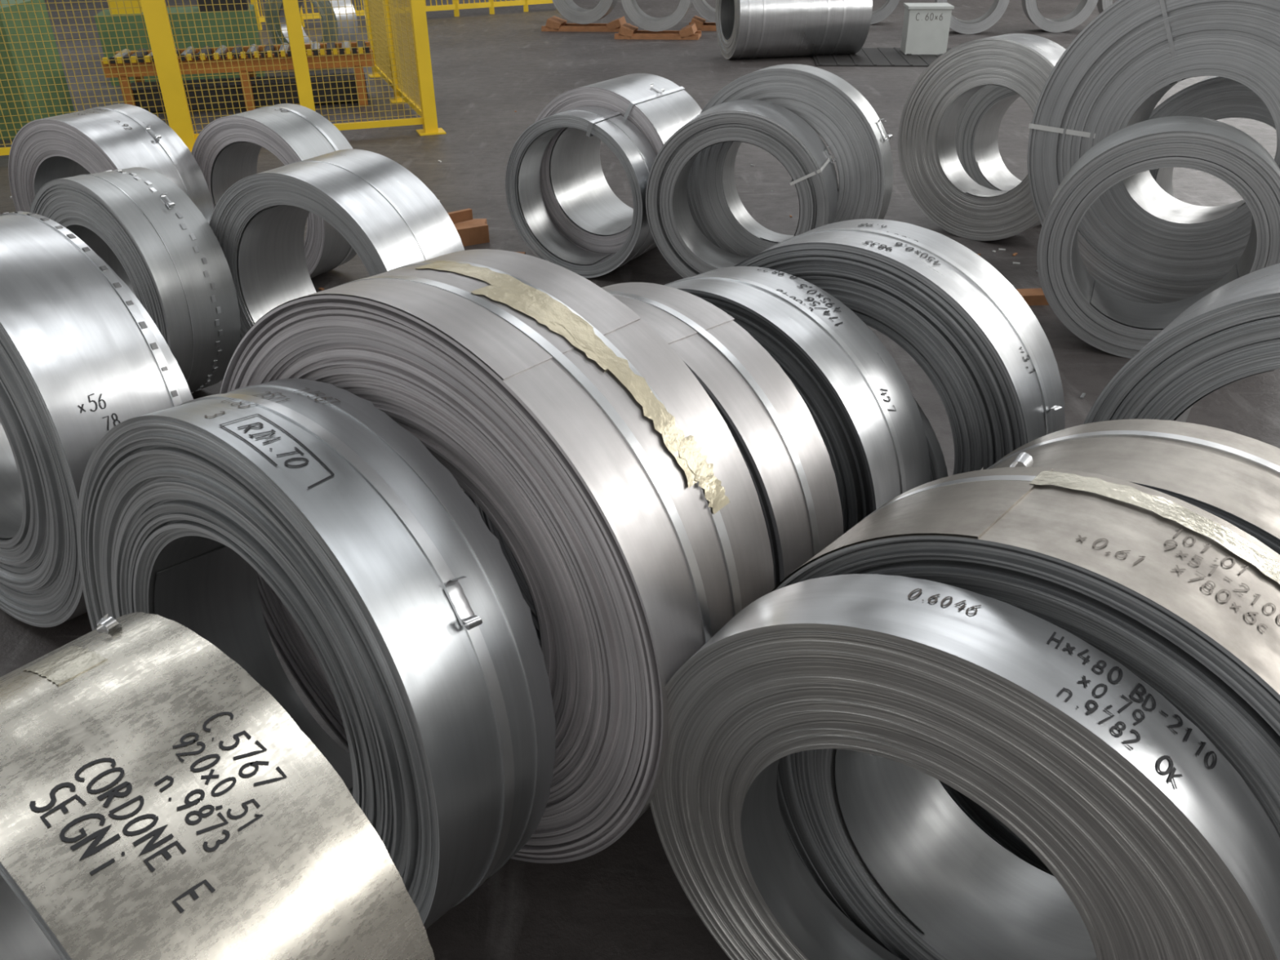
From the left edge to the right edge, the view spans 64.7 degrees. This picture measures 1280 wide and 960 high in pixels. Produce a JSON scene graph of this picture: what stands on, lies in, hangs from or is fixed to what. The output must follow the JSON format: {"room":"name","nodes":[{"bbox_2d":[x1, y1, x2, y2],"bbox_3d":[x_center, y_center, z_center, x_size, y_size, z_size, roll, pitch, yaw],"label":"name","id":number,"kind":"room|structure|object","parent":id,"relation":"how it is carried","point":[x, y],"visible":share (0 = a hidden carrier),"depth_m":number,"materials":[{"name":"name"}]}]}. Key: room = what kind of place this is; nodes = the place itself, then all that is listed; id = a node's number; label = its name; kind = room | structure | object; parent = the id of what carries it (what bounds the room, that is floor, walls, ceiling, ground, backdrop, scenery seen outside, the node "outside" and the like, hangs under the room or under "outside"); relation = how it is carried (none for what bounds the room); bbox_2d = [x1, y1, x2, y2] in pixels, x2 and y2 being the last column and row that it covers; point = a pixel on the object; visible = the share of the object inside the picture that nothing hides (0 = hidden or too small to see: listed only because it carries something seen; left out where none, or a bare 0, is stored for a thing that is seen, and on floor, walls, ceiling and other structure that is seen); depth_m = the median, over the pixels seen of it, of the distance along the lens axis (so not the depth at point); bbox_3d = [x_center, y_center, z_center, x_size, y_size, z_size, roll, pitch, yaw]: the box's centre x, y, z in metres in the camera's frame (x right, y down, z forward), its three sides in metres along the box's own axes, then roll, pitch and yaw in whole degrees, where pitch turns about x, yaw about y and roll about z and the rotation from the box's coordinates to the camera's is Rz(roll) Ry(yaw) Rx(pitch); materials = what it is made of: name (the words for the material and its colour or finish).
{"room":"steel coil warehouse","nodes":[
{"label":"steel coil warehouse","id":0,"kind":"room"},
{"bbox_2d":[0,0,1279,959],"bbox_3d":[-0.050,-4.737,11.692,26.000,0.001,39.000,-1,30,0],"label":"floor","id":1,"kind":"structure","parent":0,"point":[624,900],"depth_m":7.14,"materials":[{"name":"grey concrete"}]},
{"bbox_2d":[0,0,74,139],"bbox_3d":[-6.321,-3.835,8.370,2.200,1.850,1.400,-6,30,-10],"label":"machine","id":2,"kind":"object","parent":1,"relation":"on","point":[21,7],"visible":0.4,"depth_m":8.60,"materials":[{"name":"paint"}]},
{"bbox_2d":[0,211,182,627],"bbox_3d":[-1.618,-0.146,2.649,1.047,1.062,0.390,18,35,29],"label":"coil","id":3,"kind":"object","parent":1,"relation":"on","point":[80,359],"visible":0.74,"depth_m":2.35,"materials":[{"name":"silver metal"}]},
{"bbox_2d":[8,103,213,293],"bbox_3d":[-2.586,-1.355,4.958,0.877,0.877,0.428,12,32,22],"label":"coil","id":4,"kind":"object","parent":1,"relation":"on","point":[113,137],"visible":0.41,"depth_m":4.73,"materials":[{"name":"silver metal"}]},
{"bbox_2d":[29,167,240,393],"bbox_3d":[-1.926,-0.723,3.839,0.866,0.874,0.337,18,35,29],"label":"coil","id":5,"kind":"object","parent":1,"relation":"on","point":[144,227],"visible":0.48,"depth_m":3.59,"materials":[{"name":"silver metal"}]},
{"bbox_2d":[97,255,193,403],"bbox_3d":[-1.535,-0.206,2.808,0.994,0.995,0.076,18,35,29],"label":"coil","id":6,"kind":"object","parent":1,"relation":"on","point":[181,384],"visible":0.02,"depth_m":2.49,"materials":[{"name":"silver metal"}]},
{"bbox_2d":[93,0,265,85],"bbox_3d":[-5.155,-5.198,11.282,1.600,1.300,0.800,-9,31,-15],"label":"base","id":7,"kind":"object","parent":1,"relation":"on","point":[120,3],"visible":0.58,"depth_m":11.05,"materials":[{"name":"green paint"}]},
{"bbox_2d":[0,612,435,959],"bbox_3d":[-0.698,0.644,1.457,0.840,0.852,0.368,20,35,31],"label":"coil","id":8,"kind":"object","parent":1,"relation":"on","point":[157,802],"visible":1,"depth_m":1.20,"materials":[{"name":"silver metal"}]},
{"bbox_2d":[0,0,445,155],"bbox_3d":[-5.111,-4.253,8.626,6.001,2.300,3.748,-11,31,-17],"label":"fence","id":9,"kind":"object","parent":1,"relation":"on","point":[381,24],"visible":0.91,"depth_m":7.97,"materials":[{"name":"metal"}]},
{"bbox_2d":[102,40,374,111],"bbox_3d":[-3.803,-3.916,9.799,2.400,0.525,0.825,-8,31,-12],"label":"conveyor","id":10,"kind":"object","parent":1,"relation":"on","point":[360,43],"visible":0.7,"depth_m":9.61,"materials":[{"name":"paint"}]},
{"bbox_2d":[191,103,356,278],"bbox_3d":[-1.819,-1.436,5.116,0.847,0.847,0.365,12,32,22],"label":"coil","id":11,"kind":"object","parent":1,"relation":"on","point":[227,149],"visible":0.49,"depth_m":4.92,"materials":[{"name":"silver metal"}]},
{"bbox_2d":[264,0,357,69],"bbox_3d":[-3.890,-5.421,11.951,1.000,1.000,0.410,10,31,17],"label":"coil","id":12,"kind":"object","parent":1,"relation":"on","point":[273,2],"visible":0.41,"depth_m":11.81,"materials":[{"name":"silver metal"}]},
{"bbox_2d":[76,377,555,929],"bbox_3d":[-0.615,0.336,1.817,1.008,1.023,0.373,20,35,31],"label":"coil","id":13,"kind":"object","parent":1,"relation":"on","point":[417,622],"visible":0.63,"depth_m":1.53,"materials":[{"name":"silver metal"}]},
{"bbox_2d":[208,149,464,342],"bbox_3d":[-1.132,-0.740,3.818,0.915,0.915,0.423,14,33,23],"label":"coil","id":14,"kind":"object","parent":1,"relation":"on","point":[388,216],"visible":0.38,"depth_m":3.60,"materials":[{"name":"silver metal"}]},
{"bbox_2d":[250,0,553,30],"bbox_3d":[-4.037,-8.271,16.789,6.240,1.140,0.111,-19,35,-29],"label":"guard rail","id":15,"kind":"object","parent":1,"relation":"on","point":[491,4],"visible":0.48,"depth_m":17.47,"materials":[{"name":"metal"}]},
{"bbox_2d":[447,208,489,246],"bbox_3d":[-1.018,-1.474,5.852,0.273,0.160,0.319,-6,30,-10],"label":"wooden block","id":16,"kind":"object","parent":1,"relation":"on","point":[471,231],"visible":0.67,"depth_m":5.79,"materials":[{"name":"orange wood"}]},
{"bbox_2d":[219,248,774,863],"bbox_3d":[-0.325,0.156,1.991,1.149,1.157,0.403,19,35,31],"label":"coil","id":17,"kind":"object","parent":1,"relation":"on","point":[626,505],"visible":0.56,"depth_m":1.63,"materials":[{"name":"silver metal"}]},
{"bbox_2d":[8,111,1085,399],"bbox_3d":[-1.446,-2.450,7.717,10.195,0.006,5.769,14,33,24],"label":"litter","id":18,"kind":"object","parent":1,"relation":"on","point":[1083,394],"visible":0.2,"depth_m":5.52,"materials":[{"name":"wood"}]},
{"bbox_2d":[505,106,656,278],"bbox_3d":[-0.284,-1.466,5.168,0.815,0.815,0.274,15,34,26],"label":"coil","id":19,"kind":"object","parent":1,"relation":"on","point":[530,216],"visible":0.91,"depth_m":5.12,"materials":[{"name":"silver metal"}]},
{"bbox_2d":[541,15,626,31],"bbox_3d":[-0.823,-6.990,15.467,1.300,0.173,0.500,4,30,7],"label":"cradle","id":20,"kind":"object","parent":1,"relation":"on","point":[554,24],"visible":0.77,"depth_m":15.31,"materials":[{"name":"orange wood"}]},
{"bbox_2d":[551,0,617,24],"bbox_3d":[-0.827,-7.433,15.206,1.000,1.000,0.412,5,30,10],"label":"coil","id":21,"kind":"object","parent":20,"relation":"on","point":[568,9],"visible":1,"depth_m":15.22,"materials":[{"name":"silver metal"}]},
{"bbox_2d":[534,73,702,259],"bbox_3d":[-0.098,-1.680,5.450,0.900,0.900,0.544,15,33,26],"label":"coil","id":22,"kind":"object","parent":1,"relation":"on","point":[577,197],"visible":0.5,"depth_m":5.40,"materials":[{"name":"silver metal"}]},
{"bbox_2d":[462,282,843,644],"bbox_3d":[-0.017,0.060,2.317,0.989,0.994,0.274,23,38,35],"label":"coil","id":23,"kind":"object","parent":1,"relation":"on","point":[784,451],"visible":0.08,"depth_m":1.97,"materials":[{"name":"silver metal"}]},
{"bbox_2d":[613,22,701,39],"bbox_3d":[0.262,-6.454,14.513,1.200,0.170,0.500,4,30,7],"label":"cradle","id":24,"kind":"object","parent":1,"relation":"on","point":[627,31],"visible":0.99,"depth_m":14.35,"materials":[{"name":"orange wood"}]},
{"bbox_2d":[621,0,692,31],"bbox_3d":[0.245,-6.898,14.253,1.000,1.000,0.410,3,30,7],"label":"coil","id":25,"kind":"object","parent":24,"relation":"on","point":[646,22],"visible":1,"depth_m":14.27,"materials":[{"name":"silver metal"}]},
{"bbox_2d":[686,15,716,31],"bbox_3d":[1.277,-6.960,15.382,1.100,0.167,0.500,4,30,7],"label":"cradle","id":26,"kind":"object","parent":1,"relation":"on","point":[700,24],"visible":0.3,"depth_m":15.23,"materials":[{"name":"orange wood"}]},
{"bbox_2d":[692,0,715,22],"bbox_3d":[1.250,-7.407,15.123,1.000,1.000,0.410,3,30,7],"label":"coil","id":27,"kind":"object","parent":26,"relation":"on","point":[704,9],"visible":0.41,"depth_m":15.15,"materials":[{"name":"silver metal"}]},
{"bbox_2d":[645,99,838,278],"bbox_3d":[0.485,-1.334,4.842,0.886,0.894,0.293,10,31,17],"label":"coil","id":28,"kind":"object","parent":1,"relation":"on","point":[774,128],"visible":0.72,"depth_m":4.66,"materials":[{"name":"silver metal"}]},
{"bbox_2d":[686,63,893,256],"bbox_3d":[0.708,-1.476,4.948,1.030,1.030,0.163,14,33,24],"label":"coil","id":29,"kind":"object","parent":1,"relation":"on","point":[855,134],"visible":0.64,"depth_m":4.72,"materials":[{"name":"silver metal"}]},
{"bbox_2d":[715,0,872,59],"bbox_3d":[1.864,-5.765,12.406,1.664,1.051,1.051,-7,30,-10],"label":"coil","id":30,"kind":"object","parent":1,"relation":"on","point":[745,28],"visible":0.98,"depth_m":12.09,"materials":[{"name":"silver metal"}]},
{"bbox_2d":[664,266,930,533],"bbox_3d":[0.233,-0.040,2.531,0.947,0.950,0.293,23,37,35],"label":"coil","id":31,"kind":"object","parent":1,"relation":"on","point":[864,411],"visible":0.18,"depth_m":2.18,"materials":[{"name":"silver metal"}]},
{"bbox_2d":[812,47,951,66],"bbox_3d":[3.245,-5.228,12.467,2.200,0.022,1.600,2,30,5],"label":"rubber floor mat","id":32,"kind":"object","parent":1,"relation":"on","point":[865,57],"visible":0.49,"depth_m":12.24,"materials":[{"name":"black rubber"}]},
{"bbox_2d":[900,2,954,55],"bbox_3d":[3.561,-5.622,12.589,0.540,0.555,0.490,2,30,5],"label":"control box","id":33,"kind":"object","parent":32,"relation":"on","point":[926,26],"visible":0.98,"depth_m":12.40,"materials":[{"name":"paint"}]},
{"bbox_2d":[870,0,899,24],"bbox_3d":[3.555,-7.642,15.692,1.000,1.000,0.407,4,30,9],"label":"coil","id":34,"kind":"object","parent":1,"relation":"on","point":[879,15],"visible":0.48,"depth_m":15.65,"materials":[{"name":"silver metal"}]},
{"bbox_2d":[733,218,1065,475],"bbox_3d":[0.573,-0.153,2.667,1.034,1.012,0.321,20,35,31],"label":"coil","id":35,"kind":"object","parent":1,"relation":"on","point":[992,366],"visible":0.3,"depth_m":2.33,"materials":[{"name":"silver metal"}]},
{"bbox_2d":[913,397,948,481],"bbox_3d":[0.411,-0.009,2.624,0.800,0.800,0.050,21,36,32],"label":"coil","id":36,"kind":"object","parent":1,"relation":"on","point":[938,468],"visible":0.02,"depth_m":2.34,"materials":[{"name":"silver metal"}]},
{"bbox_2d":[649,573,1279,959],"bbox_3d":[0.419,0.576,1.474,0.924,0.927,0.149,20,36,32],"label":"coil","id":37,"kind":"object","parent":1,"relation":"on","point":[1160,846],"visible":0.99,"depth_m":1.25,"materials":[{"name":"silver metal"}]},
{"bbox_2d":[934,0,1009,34],"bbox_3d":[4.762,-6.958,14.477,1.000,1.000,0.407,4,30,9],"label":"coil","id":38,"kind":"object","parent":1,"relation":"on","point":[998,7],"visible":0.78,"depth_m":14.49,"materials":[{"name":"silver metal"}]},
{"bbox_2d":[897,33,1066,240],"bbox_3d":[1.979,-1.897,5.626,1.064,1.064,0.284,26,39,38],"label":"coil","id":39,"kind":"object","parent":1,"relation":"on","point":[934,175],"visible":0.77,"depth_m":5.67,"materials":[{"name":"silver metal"}]},
{"bbox_2d":[955,84,1022,191],"bbox_3d":[2.305,-1.999,5.963,0.900,0.900,0.303,26,39,38],"label":"coil","id":40,"kind":"object","parent":1,"relation":"on","point":[979,122],"visible":0.2,"depth_m":6.09,"materials":[{"name":"silver metal"}]},
{"bbox_2d":[770,466,1279,959],"bbox_3d":[0.611,0.487,1.566,0.986,0.990,0.314,23,37,35],"label":"coil","id":41,"kind":"object","parent":1,"relation":"on","point":[1183,597],"visible":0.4,"depth_m":1.39,"materials":[{"name":"silver metal"}]},
{"bbox_2d":[1015,288,1048,305],"bbox_3d":[1.791,-0.881,4.876,0.500,0.050,0.100,-2,30,-2],"label":"wooden plank","id":42,"kind":"object","parent":1,"relation":"on","point":[1032,296],"visible":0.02,"depth_m":4.84,"materials":[{"name":"orange wood"}]},
{"bbox_2d":[1021,0,1097,32],"bbox_3d":[6.061,-7.021,14.562,1.000,1.000,0.410,4,30,9],"label":"coil","id":43,"kind":"object","parent":1,"relation":"on","point":[1085,8],"visible":1,"depth_m":14.58,"materials":[{"name":"silver metal"}]},
{"bbox_2d":[1096,0,1113,13],"bbox_3d":[7.161,-7.033,14.563,1.000,1.000,0.406,4,30,9],"label":"coil","id":44,"kind":"object","parent":1,"relation":"on","point":[1102,5],"visible":0.12,"depth_m":14.55,"materials":[{"name":"silver metal"}]},
{"bbox_2d":[938,418,1279,876],"bbox_3d":[0.893,0.373,1.824,0.927,0.932,0.323,23,36,35],"label":"coil","id":45,"kind":"object","parent":1,"relation":"on","point":[1234,477],"visible":0.04,"depth_m":1.63,"materials":[{"name":"silver metal"}]},
{"bbox_2d":[1026,0,1279,303],"bbox_3d":[2.526,-1.499,4.515,1.472,1.468,0.374,22,37,34],"label":"coil","id":46,"kind":"object","parent":1,"relation":"on","point":[1142,243],"visible":0.76,"depth_m":4.54,"materials":[{"name":"silver metal"}]},
{"bbox_2d":[1036,115,1279,358],"bbox_3d":[2.156,-0.990,4.176,0.928,0.928,0.351,12,32,22],"label":"coil","id":47,"kind":"object","parent":1,"relation":"on","point":[1111,323],"visible":0.77,"depth_m":4.06,"materials":[{"name":"silver metal"}]},
{"bbox_2d":[1083,262,1279,424],"bbox_3d":[1.559,0.039,2.278,1.040,1.040,0.331,23,37,35],"label":"coil","id":48,"kind":"object","parent":1,"relation":"on","point":[1231,334],"visible":0.3,"depth_m":2.21,"materials":[{"name":"silver metal"}]},
{"bbox_2d":[1148,75,1275,198],"bbox_3d":[2.879,-1.455,4.903,1.000,1.000,0.313,22,37,34],"label":"coil","id":49,"kind":"object","parent":1,"relation":"on","point":[1213,97],"visible":0.16,"depth_m":4.71,"materials":[{"name":"silver metal"}]}
]}

